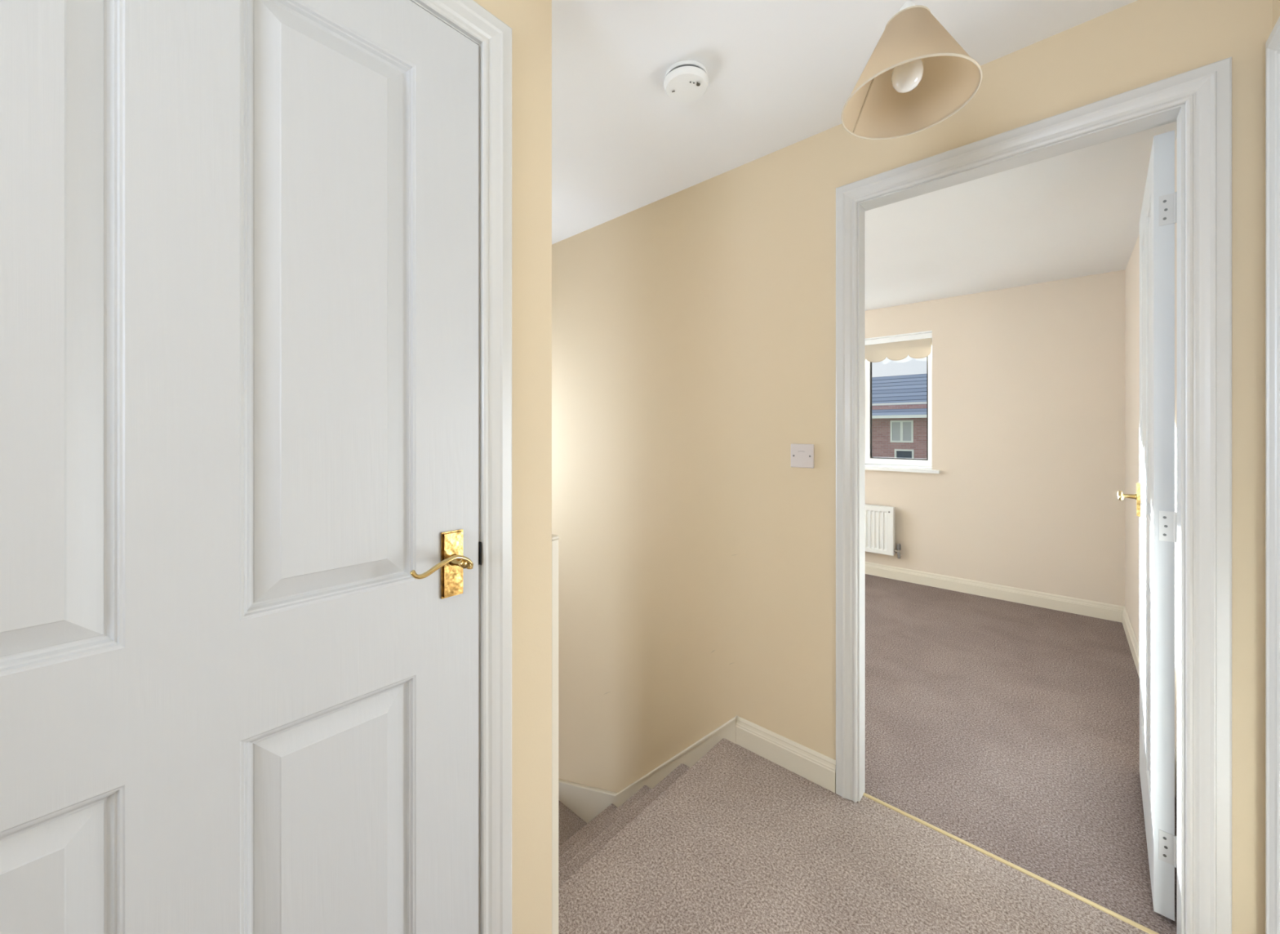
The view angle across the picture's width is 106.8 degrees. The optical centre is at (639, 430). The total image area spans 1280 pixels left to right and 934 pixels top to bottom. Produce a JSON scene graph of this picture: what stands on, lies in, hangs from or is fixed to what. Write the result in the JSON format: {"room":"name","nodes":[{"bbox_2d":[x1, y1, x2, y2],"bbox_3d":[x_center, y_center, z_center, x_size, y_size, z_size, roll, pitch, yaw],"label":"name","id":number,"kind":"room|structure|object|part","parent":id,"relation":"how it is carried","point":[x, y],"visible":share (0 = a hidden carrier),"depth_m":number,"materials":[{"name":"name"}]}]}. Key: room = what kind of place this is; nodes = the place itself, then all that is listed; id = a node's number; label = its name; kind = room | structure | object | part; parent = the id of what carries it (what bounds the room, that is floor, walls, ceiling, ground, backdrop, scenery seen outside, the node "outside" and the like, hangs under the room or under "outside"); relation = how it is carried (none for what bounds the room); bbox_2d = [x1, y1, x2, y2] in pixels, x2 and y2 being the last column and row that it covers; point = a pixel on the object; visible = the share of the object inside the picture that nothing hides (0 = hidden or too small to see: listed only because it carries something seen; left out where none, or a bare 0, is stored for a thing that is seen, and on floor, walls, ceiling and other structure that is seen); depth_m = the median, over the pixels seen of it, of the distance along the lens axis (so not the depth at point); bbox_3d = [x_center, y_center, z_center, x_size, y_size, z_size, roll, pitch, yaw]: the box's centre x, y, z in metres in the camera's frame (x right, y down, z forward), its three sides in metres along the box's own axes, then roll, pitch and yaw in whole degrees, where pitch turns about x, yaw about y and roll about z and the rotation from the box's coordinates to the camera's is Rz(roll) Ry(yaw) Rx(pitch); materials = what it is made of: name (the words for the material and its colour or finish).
{"room":"stair landing","nodes":[
{"label":"stair landing","id":0,"kind":"room"},
{"bbox_2d":[473,0,551,933],"bbox_3d":[-1.091,1.448,0.148,0.100,5.005,2.569,0,0,42],"label":"wall","id":1,"kind":"structure","parent":0,"point":[530,21],"depth_m":1.03,"materials":[{"name":"beige paint"}]},
{"bbox_2d":[410,0,479,933],"bbox_3d":[-0.634,0.230,0.661,0.101,2.038,0.889,0,0,42],"label":"lining","id":2,"kind":"object","parent":1,"relation":"attached to","point":[413,1],"visible":0.18,"depth_m":0.94,"materials":[{"name":"white paint"}]},
{"bbox_2d":[0,0,481,933],"bbox_3d":[-0.588,0.240,0.617,0.098,1.995,0.840,0,0,42],"label":"door","id":3,"kind":"structure","parent":2,"relation":"attached to","point":[240,547],"depth_m":0.66,"materials":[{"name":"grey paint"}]},
{"bbox_3d":[-0.355,0.239,0.842,0.049,0.033,0.114,0,0,42],"label":"lever","id":4,"kind":"part","parent":3,"relation":"part of","materials":[{"name":"gold metal"}]},
{"bbox_3d":[-0.351,0.250,0.890,0.009,0.122,0.042,0,0,42],"label":"handle","id":5,"kind":"part","parent":3,"relation":"part of","materials":[{"name":"gold metal"}]},
{"bbox_3d":[-0.315,0.242,0.935,0.007,0.045,0.001,0,0,42],"label":"strike plate","id":6,"kind":"part","parent":3,"relation":"part of","materials":[{"name":"grey metal"}]},
{"bbox_2d":[413,0,511,933],"bbox_3d":[-0.590,0.210,0.622,0.018,2.079,0.970,0,0,42],"label":"door frame","id":7,"kind":"structure","parent":1,"relation":"attached to","point":[494,37],"depth_m":0.95,"materials":[{"name":"white paint"}]},
{"bbox_2d":[551,533,559,933],"bbox_3d":[-0.225,0.746,1.112,0.089,1.008,0.022,0,0,42],"label":"newel post","id":8,"kind":"object","parent":1,"relation":"attached to","point":[555,538],"visible":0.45,"depth_m":1.08,"materials":[{"name":"beige paint"}]},
{"bbox_2d":[558,737,1149,933],"bbox_3d":[-0.320,1.350,0.167,1.380,0.200,3.622,0,0,42],"label":"floor","id":9,"kind":"structure","parent":0,"point":[741,842],"depth_m":1.34,"materials":[{"name":"beige carpet"}]},
{"bbox_2d":[862,792,1159,933],"bbox_3d":[1.036,1.250,1.391,0.718,0.008,0.014,0,0,42],"label":"threshold strip","id":10,"kind":"object","parent":9,"relation":"on","point":[1145,929],"visible":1,"depth_m":1.35,"materials":[{"name":"gold metal"}]},
{"bbox_2d":[551,0,1177,310],"bbox_3d":[0.182,-1.099,1.445,4.550,0.113,6.400,0,0,42],"label":"ceiling","id":11,"kind":"structure","parent":0,"point":[782,73],"depth_m":1.68,"materials":[{"name":"white paint"}]},
{"bbox_2d":[663,59,708,102],"bbox_3d":[0.138,-1.033,1.415,0.134,0.043,0.134,0,0,42],"label":"smoke detector","id":12,"kind":"object","parent":11,"relation":"attached to","point":[686,81],"visible":1,"depth_m":1.39,"materials":[{"name":"white plastic"}]},
{"bbox_2d":[840,0,982,139],"bbox_3d":[0.533,-0.853,0.947,0.243,0.402,0.243,0,0,42],"label":"pendant lamp","id":13,"kind":"object","parent":11,"relation":"hanging from","point":[917,76],"visible":1,"depth_m":0.95,"materials":[{"name":"beige fabric"}]},
{"bbox_3d":[0.533,-0.728,0.947,0.056,0.098,0.056,0,0,42],"label":"bulb","id":14,"kind":"part","parent":13,"relation":"part of","materials":[{"name":"white glass"}]},
{"bbox_2d":[551,0,1272,933],"bbox_3d":[0.327,1.448,2.029,3.090,5.005,0.102,0,0,42],"label":"wall","id":15,"kind":"structure","parent":0,"point":[694,327],"depth_m":1.87,"materials":[{"name":"beige paint"}]},
{"bbox_2d":[558,715,737,823],"bbox_3d":[-0.240,1.846,2.455,1.674,1.408,0.018,0,0,42],"label":"string","id":16,"kind":"object","parent":15,"relation":"attached to","point":[586,802],"visible":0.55,"depth_m":2.28,"materials":[{"name":"beige paint"}]},
{"bbox_2d":[735,715,835,792],"bbox_3d":[0.532,1.198,1.770,0.388,0.104,0.015,0,0,42],"label":"baseboard","id":17,"kind":"structure","parent":15,"relation":"attached to","point":[819,768],"depth_m":1.75,"materials":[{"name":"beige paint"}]},
{"bbox_2d":[791,444,813,468],"bbox_3d":[0.588,0.093,1.723,0.086,0.086,0.010,0,0,42],"label":"wall plate","id":18,"kind":"object","parent":15,"relation":"attached to","point":[802,455],"visible":1,"depth_m":1.72,"materials":[{"name":"white plastic"}]},
{"bbox_2d":[862,783,1177,933],"bbox_3d":[1.057,1.295,1.415,0.742,0.090,0.047,0,0,42],"label":"threshold","id":19,"kind":"structure","parent":15,"relation":"in","point":[1126,911],"depth_m":1.36,"materials":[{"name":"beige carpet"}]},
{"bbox_2d":[857,103,1185,933],"bbox_3d":[1.040,0.230,1.395,0.773,2.038,0.101,0,0,42],"label":"lining","id":20,"kind":"object","parent":15,"relation":"attached to","point":[1177,113],"visible":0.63,"depth_m":1.31,"materials":[{"name":"white paint"}]},
{"bbox_2d":[1117,129,1177,920],"bbox_3d":[1.572,0.240,1.472,0.098,1.995,0.720,0,0,42],"label":"door","id":21,"kind":"structure","parent":20,"relation":"attached to","point":[1154,496],"depth_m":1.22,"materials":[{"name":"white paint"}]},
{"bbox_3d":[1.732,0.235,1.687,0.051,0.033,0.114,0,0,42],"label":"lever","id":22,"kind":"part","parent":21,"relation":"part of","materials":[{"name":"gold metal"}]},
{"bbox_3d":[1.779,0.246,1.695,0.009,0.122,0.042,0,0,44],"label":"handle","id":23,"kind":"part","parent":21,"relation":"part of","materials":[{"name":"gold metal"}]},
{"bbox_2d":[835,57,1231,933],"bbox_3d":[1.000,0.208,1.351,0.867,2.084,0.018,0,0,42],"label":"door frame","id":24,"kind":"structure","parent":15,"relation":"attached to","point":[1206,91],"depth_m":1.10,"materials":[{"name":"white paint"}]},
{"bbox_2d":[865,270,1124,606],"bbox_3d":[1.968,0.104,4.313,3.602,2.492,0.260,0,0,42],"label":"wall","id":25,"kind":"structure","parent":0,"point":[1028,380],"depth_m":3.44,"materials":[{"name":"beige paint"}]},
{"bbox_2d":[865,503,901,558],"bbox_3d":[1.795,0.847,4.230,0.958,0.417,0.094,0,0,42],"label":"radiator","id":26,"kind":"object","parent":25,"relation":"attached to","point":[879,519],"visible":0.43,"depth_m":3.98,"materials":[{"name":"white metal"}]},
{"bbox_2d":[865,503,895,508],"bbox_3d":[1.766,0.642,4.234,0.909,0.008,0.057,0,0,42],"label":"grille","id":27,"kind":"object","parent":26,"relation":"attached to","point":[867,506],"depth_m":4.01,"materials":[{"name":"white metal"}]},
{"bbox_3d":[2.104,0.838,3.934,0.003,0.384,0.052,0,0,42],"label":"panel","id":28,"kind":"part","parent":26,"relation":"part of","materials":[{"name":"white metal"}]},
{"bbox_2d":[865,332,932,362],"bbox_3d":[1.938,-0.690,4.269,1.212,0.200,0.075,0,0,42],"label":"roller blind","id":29,"kind":"object","parent":25,"relation":"attached to","point":[919,345],"visible":0.43,"depth_m":4.01,"materials":[{"name":"beige fabric"}]},
{"bbox_3d":[1.938,-0.769,4.269,1.212,0.042,0.075,0,0,42],"label":"head rail","id":30,"kind":"part","parent":29,"relation":"part of","materials":[{"name":"white plastic"}]},
{"bbox_2d":[865,330,939,473],"bbox_3d":[1.934,-0.229,4.260,1.321,1.142,0.225,0,0,42],"label":"window","id":31,"kind":"structure","parent":25,"relation":"attached to","point":[883,464],"depth_m":4.01,"materials":[{"name":"white plastic"}]},
{"bbox_3d":[1.934,0.322,4.260,1.321,0.040,0.225,0,0,42],"label":"sill","id":32,"kind":"part","parent":31,"relation":"part of","materials":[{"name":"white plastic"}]},
{"bbox_2d":[865,561,1124,622],"bbox_3d":[1.877,1.198,4.210,3.400,0.104,0.015,0,0,42],"label":"baseboard","id":33,"kind":"structure","parent":25,"relation":"attached to","point":[1113,612],"depth_m":3.49,"materials":[{"name":"beige paint"}]},
{"bbox_2d":[865,573,1177,928],"bbox_3d":[1.012,1.300,3.239,3.402,0.100,2.616,0,0,42],"label":"floor","id":34,"kind":"structure","parent":0,"point":[1013,726],"depth_m":2.01,"materials":[{"name":"beige carpet"}]},
{"bbox_2d":[1124,0,1279,752],"bbox_3d":[1.108,0.154,0.687,0.138,2.592,6.300,0,0,42],"label":"wall","id":35,"kind":"structure","parent":0,"point":[1131,271],"depth_m":2.69,"materials":[{"name":"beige paint"}]},
{"bbox_2d":[1122,607,1177,800],"bbox_3d":[2.276,1.198,2.113,0.015,0.104,2.584,0,0,42],"label":"baseboard","id":36,"kind":"structure","parent":35,"relation":"attached to","point":[1131,638],"depth_m":2.61,"materials":[{"name":"beige paint"}]},
{"bbox_2d":[1265,16,1279,933],"bbox_3d":[1.061,0.208,0.694,0.018,2.084,0.867,0,0,42],"label":"door frame","id":37,"kind":"structure","parent":35,"relation":"attached to","point":[1272,45],"depth_m":0.99,"materials":[{"name":"white paint"}]},
{"label":"outside","id":38,"kind":"structure","parent":0,"visible":0},
{"bbox_3d":[28.333,3.950,31.812,120.000,0.100,74.800,0,0,42],"label":"ground","id":39,"kind":"structure","parent":38,"visible":0},
{"bbox_2d":[871,373,926,458],"bbox_3d":[12.080,0.685,22.960,16.100,6.430,7.640,0,0,42],"label":"house","id":40,"kind":"structure","parent":39,"relation":"on","point":[899,402],"depth_m":20.01,"materials":[{"name":"red brick"}]},
{"bbox_3d":[10.918,0.050,19.791,0.760,0.820,0.020,0,0,42],"label":"pane","id":41,"kind":"part","parent":40,"relation":"part of","materials":[{"name":"grey glass"}]},
{"bbox_3d":[10.985,1.620,19.731,0.620,1.560,0.020,0,0,42],"label":"pane","id":42,"kind":"part","parent":40,"relation":"part of","materials":[{"name":"grey glass"}]},
{"bbox_3d":[-2.494,3.895,0.507,0.899,0.090,1.240,0,0,42],"label":"floor","id":43,"kind":"structure","parent":0,"visible":0},
{"bbox_2d":[558,763,689,886],"bbox_3d":[-1.028,2.650,1.596,1.640,2.400,2.317,0,0,42],"label":"staircase","id":44,"kind":"structure","parent":43,"relation":"on","point":[579,841],"depth_m":1.96,"materials":[{"name":"beige carpet"}]}
]}

